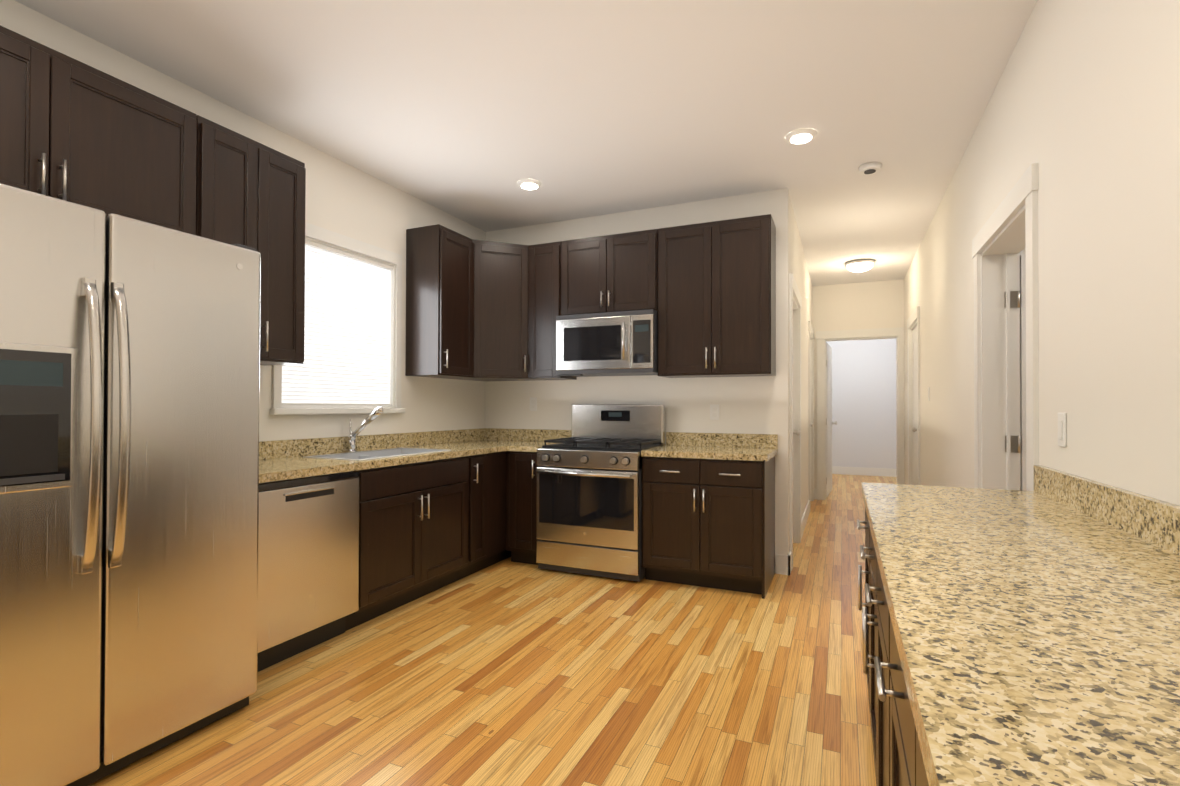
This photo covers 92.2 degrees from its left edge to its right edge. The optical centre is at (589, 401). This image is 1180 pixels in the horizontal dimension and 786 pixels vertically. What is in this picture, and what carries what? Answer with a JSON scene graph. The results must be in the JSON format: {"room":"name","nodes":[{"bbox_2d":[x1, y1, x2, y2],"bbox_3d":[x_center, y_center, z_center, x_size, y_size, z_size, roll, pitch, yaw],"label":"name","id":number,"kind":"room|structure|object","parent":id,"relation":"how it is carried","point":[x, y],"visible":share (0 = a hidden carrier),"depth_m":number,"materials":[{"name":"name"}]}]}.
{"room":"kitchen","nodes":[
{"label":"kitchen","id":0,"kind":"room"},
{"bbox_2d":[0,0,485,440],"bbox_3d":[-2.517,-0.182,1.848,0.120,2.817,7.400,0,-1,24],"label":"wall","id":1,"kind":"structure","parent":0,"point":[345,199],"depth_m":3.66,"materials":[{"name":"white paint"}]},
{"bbox_2d":[0,25,203,236],"bbox_3d":[-2.133,-1.005,2.160,0.325,0.612,1.048,0,-1,24],"label":"upper cabinet","id":2,"kind":"object","parent":1,"relation":"attached to","point":[72,130],"depth_m":2.22,"materials":[{"name":"brown wood"}]},
{"bbox_2d":[204,118,305,365],"bbox_3d":[-1.818,-0.755,2.867,0.325,1.098,0.636,0,-1,24],"label":"upper cabinet","id":3,"kind":"object","parent":1,"relation":"attached to","point":[255,193],"depth_m":2.88,"materials":[{"name":"brown wood"}]},
{"bbox_2d":[270,222,404,414],"bbox_3d":[-1.656,-0.494,3.748,0.177,1.180,1.057,0,-1,24],"label":"window","id":4,"kind":"structure","parent":1,"relation":"in","point":[353,334],"depth_m":3.77,"materials":[{"name":"white glass"}]},
{"bbox_2d":[405,224,473,377],"bbox_3d":[-1.132,-0.740,4.370,0.361,1.098,0.413,0,-1,24],"label":"upper cabinet","id":5,"kind":"object","parent":1,"relation":"attached to","point":[439,298],"visible":1,"depth_m":4.22,"materials":[{"name":"brown wood"}]},
{"bbox_2d":[88,474,895,785],"bbox_3d":[1.739,1.285,3.773,6.493,0.060,14.600,0,-1,24],"label":"floor","id":6,"kind":"structure","parent":0,"point":[506,672],"depth_m":2.42,"materials":[{"name":"brown wood"}]},
{"bbox_2d":[0,183,260,785],"bbox_3d":[-1.862,0.305,1.997,0.896,1.850,0.954,0,-1,24],"label":"fridge","id":7,"kind":"object","parent":6,"relation":"on","point":[129,424],"visible":1,"depth_m":1.82,"materials":[{"name":"grey metal"}]},
{"bbox_2d":[257,471,358,671],"bbox_3d":[-1.632,0.804,2.867,0.629,0.868,0.608,0,-1,24],"label":"dishwasher","id":8,"kind":"object","parent":6,"relation":"on","point":[308,564],"visible":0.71,"depth_m":2.73,"materials":[{"name":"grey metal"}]},
{"bbox_2d":[345,451,504,630],"bbox_3d":[-1.098,0.814,4.111,0.630,0.872,2.088,0,-1,24],"label":"base cabinet","id":9,"kind":"object","parent":6,"relation":"on","point":[426,527],"depth_m":3.51,"materials":[{"name":"black wood"}]},
{"bbox_2d":[259,428,570,482],"bbox_3d":[-1.093,0.382,3.765,0.919,0.301,2.724,0,-1,24],"label":"countertop","id":10,"kind":"structure","parent":9,"relation":"on","point":[279,460],"depth_m":3.71,"materials":[{"name":"stone"}]},
{"bbox_2d":[347,406,383,452],"bbox_3d":[-1.450,0.181,3.657,0.295,0.299,0.064,0,-1,24],"label":"faucet","id":11,"kind":"object","parent":10,"relation":"on","point":[373,415],"visible":0.98,"depth_m":3.67,"materials":[{"name":"silver metal"}]},
{"bbox_2d":[505,451,538,564],"bbox_3d":[-0.387,0.820,4.578,0.289,0.872,0.656,0,-1,24],"label":"base cabinet","id":12,"kind":"object","parent":6,"relation":"on","point":[520,467],"depth_m":4.33,"materials":[{"name":"black wood"}]},
{"bbox_2d":[536,404,664,581],"bbox_3d":[0.084,0.638,4.300,0.792,1.235,0.722,0,-1,24],"label":"range","id":13,"kind":"object","parent":6,"relation":"on","point":[589,496],"visible":0.98,"depth_m":4.06,"materials":[{"name":"grey metal"}]},
{"bbox_2d":[642,456,774,598],"bbox_3d":[0.847,0.819,4.025,0.818,0.872,0.666,0,-1,24],"label":"base cabinet","id":14,"kind":"object","parent":6,"relation":"on","point":[708,523],"visible":0.98,"depth_m":3.75,"materials":[{"name":"black wood"}]},
{"bbox_2d":[641,432,777,460],"bbox_3d":[0.864,0.310,4.040,0.838,0.142,0.634,0,-1,24],"label":"countertop","id":15,"kind":"structure","parent":14,"relation":"on","point":[747,447],"depth_m":4.16,"materials":[{"name":"stone"}]},
{"bbox_2d":[861,521,864,672],"bbox_3d":[1.339,0.812,2.042,0.612,0.852,0.524,0,-1,24],"label":"base cabinet","id":16,"kind":"object","parent":6,"relation":"on","point":[862,527],"depth_m":1.62,"materials":[{"name":"black wood"}]},
{"bbox_2d":[865,508,880,785],"bbox_3d":[1.076,0.806,1.450,0.612,0.852,1.050,0,-1,24],"label":"base cabinet","id":17,"kind":"object","parent":6,"relation":"on","point":[871,563],"depth_m":1.84,"materials":[{"name":"black wood"}]},
{"bbox_2d":[877,568,928,785],"bbox_3d":[0.706,0.798,0.619,0.612,0.852,1.050,0,-1,24],"label":"base cabinet","id":18,"kind":"object","parent":6,"relation":"on","point":[898,758],"depth_m":1.07,"materials":[{"name":"black wood"}]},
{"bbox_2d":[862,465,1179,785],"bbox_3d":[0.423,0.301,-0.002,0.624,0.156,5.055,0,-1,24],"label":"countertop","id":19,"kind":"structure","parent":18,"relation":"on","point":[1037,633],"depth_m":0.83,"materials":[{"name":"stone"}]},
{"bbox_2d":[15,0,1036,285],"bbox_3d":[1.746,-1.602,3.798,6.493,0.080,14.600,0,-1,24],"label":"ceiling","id":20,"kind":"structure","parent":0,"point":[471,112],"depth_m":2.89,"materials":[{"name":"white paint"}]},
{"bbox_2d":[516,178,542,189],"bbox_3d":[-0.435,-1.553,4.077,0.200,0.024,0.200,0,-1,24],"label":"recessed light","id":21,"kind":"object","parent":20,"relation":"in","point":[529,183],"visible":1,"depth_m":4.04,"materials":[{"name":"white glass"}]},
{"bbox_2d":[783,127,818,143],"bbox_3d":[1.242,-1.555,3.343,0.200,0.024,0.200,0,-1,24],"label":"recessed light","id":22,"kind":"object","parent":20,"relation":"in","point":[801,135],"visible":1,"depth_m":3.31,"materials":[{"name":"white glass"}]},
{"bbox_2d":[845,259,874,271],"bbox_3d":[2.979,-1.501,6.270,0.300,0.135,0.300,0,-1,24],"label":"light","id":23,"kind":"object","parent":20,"relation":"attached to","point":[859,265],"visible":0.96,"depth_m":6.18,"materials":[{"name":"white glass"}]},
{"bbox_2d":[858,162,881,174],"bbox_3d":[1.858,-1.541,3.770,0.140,0.039,0.140,0,-1,24],"label":"smoke detector","id":24,"kind":"object","parent":20,"relation":"attached to","point":[869,168],"visible":1,"depth_m":3.74,"materials":[{"name":"white plastic"}]},
{"bbox_2d":[485,188,789,572],"bbox_3d":[0.211,-0.149,4.750,2.750,2.817,0.120,0,-1,24],"label":"wall","id":25,"kind":"structure","parent":0,"point":[755,405],"depth_m":4.44,"materials":[{"name":"white paint"}]},
{"bbox_2d":[445,239,536,380],"bbox_3d":[-0.793,-0.736,4.787,0.641,1.098,0.634,0,-1,24],"label":"upper cabinet","id":26,"kind":"object","parent":25,"relation":"attached to","point":[500,343],"visible":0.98,"depth_m":4.58,"materials":[{"name":"brown wood"}]},
{"bbox_2d":[528,240,576,379],"bbox_3d":[-0.282,-0.735,4.728,0.364,1.098,0.325,0,-1,24],"label":"upper cabinet","id":27,"kind":"object","parent":25,"relation":"attached to","point":[547,262],"depth_m":4.60,"materials":[{"name":"brown wood"}]},
{"bbox_2d":[568,229,655,314],"bbox_3d":[0.192,-0.979,4.520,0.803,0.610,0.325,0,-1,24],"label":"upper cabinet","id":28,"kind":"object","parent":25,"relation":"attached to","point":[615,272],"depth_m":4.35,"materials":[{"name":"brown wood"}]},
{"bbox_2d":[556,309,657,376],"bbox_3d":[0.166,-0.435,4.459,0.797,0.472,0.448,0,-1,24],"label":"microwave","id":29,"kind":"object","parent":28,"relation":"attached to","point":[622,343],"visible":0.96,"depth_m":4.29,"materials":[{"name":"grey metal"}]},
{"bbox_2d":[710,405,718,419],"bbox_3d":[0.955,0.083,4.347,0.072,0.118,0.007,0,-1,24],"label":"electrical outlet","id":30,"kind":"object","parent":25,"relation":"attached to","point":[714,412],"visible":1,"depth_m":4.35,"materials":[{"name":"white plastic"}]},
{"bbox_2d":[656,214,775,377],"bbox_3d":[0.898,-0.736,4.204,0.877,1.098,0.325,0,-1,24],"label":"upper cabinet","id":31,"kind":"object","parent":25,"relation":"attached to","point":[707,291],"depth_m":4.03,"materials":[{"name":"brown wood"}]},
{"bbox_2d":[789,194,811,518],"bbox_3d":[2.188,-0.133,5.962,0.120,2.817,3.700,0,-1,24],"label":"wall","id":32,"kind":"structure","parent":0,"point":[798,268],"depth_m":5.76,"materials":[{"name":"white paint"}]},
{"bbox_2d":[789,273,801,568],"bbox_3d":[1.653,0.156,4.730,0.144,2.214,1.048,0,-1,24],"label":"door frame","id":33,"kind":"structure","parent":32,"relation":"attached to","point":[795,302],"depth_m":5.08,"materials":[{"name":"white wood"}]},
{"bbox_2d":[793,430,799,435],"bbox_3d":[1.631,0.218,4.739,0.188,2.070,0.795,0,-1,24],"label":"door handle","id":34,"kind":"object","parent":32,"relation":"in","point":[797,432],"depth_m":4.99,"materials":[{"name":"white metal"}]},
{"bbox_2d":[801,500,809,538],"bbox_3d":[2.224,1.205,5.872,0.015,0.140,1.546,0,-1,24],"label":"baseboard","id":35,"kind":"structure","parent":32,"relation":"attached to","point":[804,519],"depth_m":5.81,"materials":[{"name":"white wood"}]},
{"bbox_2d":[812,279,903,499],"bbox_3d":[3.455,-0.117,7.357,1.063,2.817,0.120,0,-1,24],"label":"wall","id":36,"kind":"structure","parent":0,"point":[867,305],"depth_m":7.33,"materials":[{"name":"white paint"}]},
{"bbox_2d":[826,343,836,497],"bbox_3d":[3.357,0.251,7.942,0.187,2.070,0.816,0,-1,24],"label":"hall door","id":37,"kind":"structure","parent":36,"relation":"in","point":[830,422],"depth_m":7.92,"materials":[{"name":"white wood"}]},
{"bbox_2d":[808,321,903,500],"bbox_3d":[3.217,0.180,6.912,1.230,2.214,1.167,0,-1,24],"label":"door frame","id":38,"kind":"structure","parent":36,"relation":"attached to","point":[822,337],"depth_m":7.36,"materials":[{"name":"white wood"}]},
{"bbox_2d":[826,339,895,468],"bbox_3d":[4.698,-0.088,10.307,4.440,2.817,0.120,0,-1,24],"label":"wall","id":39,"kind":"structure","parent":0,"point":[864,399],"depth_m":10.13,"materials":[{"name":"white paint"}]},
{"bbox_2d":[832,466,895,476],"bbox_3d":[4.667,1.250,10.232,4.200,0.140,0.015,0,-1,24],"label":"baseboard","id":40,"kind":"structure","parent":39,"relation":"attached to","point":[887,472],"depth_m":10.12,"materials":[{"name":"white wood"}]},
{"bbox_2d":[904,0,1179,505],"bbox_3d":[1.766,-0.169,2.035,0.170,2.817,11.220,0,-1,24],"label":"wall","id":41,"kind":"structure","parent":0,"point":[1082,109],"depth_m":1.80,"materials":[{"name":"white paint"}]},
{"bbox_2d":[907,306,919,484],"bbox_3d":[3.502,0.172,6.032,0.144,2.214,1.008,0,-1,24],"label":"door frame","id":42,"kind":"structure","parent":41,"relation":"attached to","point":[913,321],"depth_m":6.39,"materials":[{"name":"white wood"}]},
{"bbox_2d":[912,326,916,484],"bbox_3d":[3.492,0.234,6.038,0.188,2.070,0.755,0,-1,24],"label":"hall door","id":43,"kind":"structure","parent":41,"relation":"in","point":[914,360],"depth_m":6.21,"materials":[{"name":"white wood"}]},
{"bbox_2d":[972,163,1038,490],"bbox_3d":[2.055,0.159,2.686,0.216,2.174,1.118,0,-1,24],"label":"door frame","id":44,"kind":"structure","parent":41,"relation":"attached to","point":[1006,235],"depth_m":3.07,"materials":[{"name":"white painted wood"}]},
{"bbox_2d":[1020,254,1026,490],"bbox_3d":[2.734,0.225,2.924,0.866,2.030,0.187,0,-1,24],"label":"door","id":45,"kind":"structure","parent":41,"relation":"in","point":[1023,357],"depth_m":3.05,"materials":[{"name":"white wood"}]},
{"bbox_2d":[1058,413,1066,446],"bbox_3d":[1.642,0.099,1.978,0.008,0.118,0.072,0,-1,24],"label":"light switch","id":46,"kind":"object","parent":41,"relation":"attached to","point":[1062,431],"visible":1,"depth_m":1.97,"materials":[{"name":"white plastic"}]}
]}

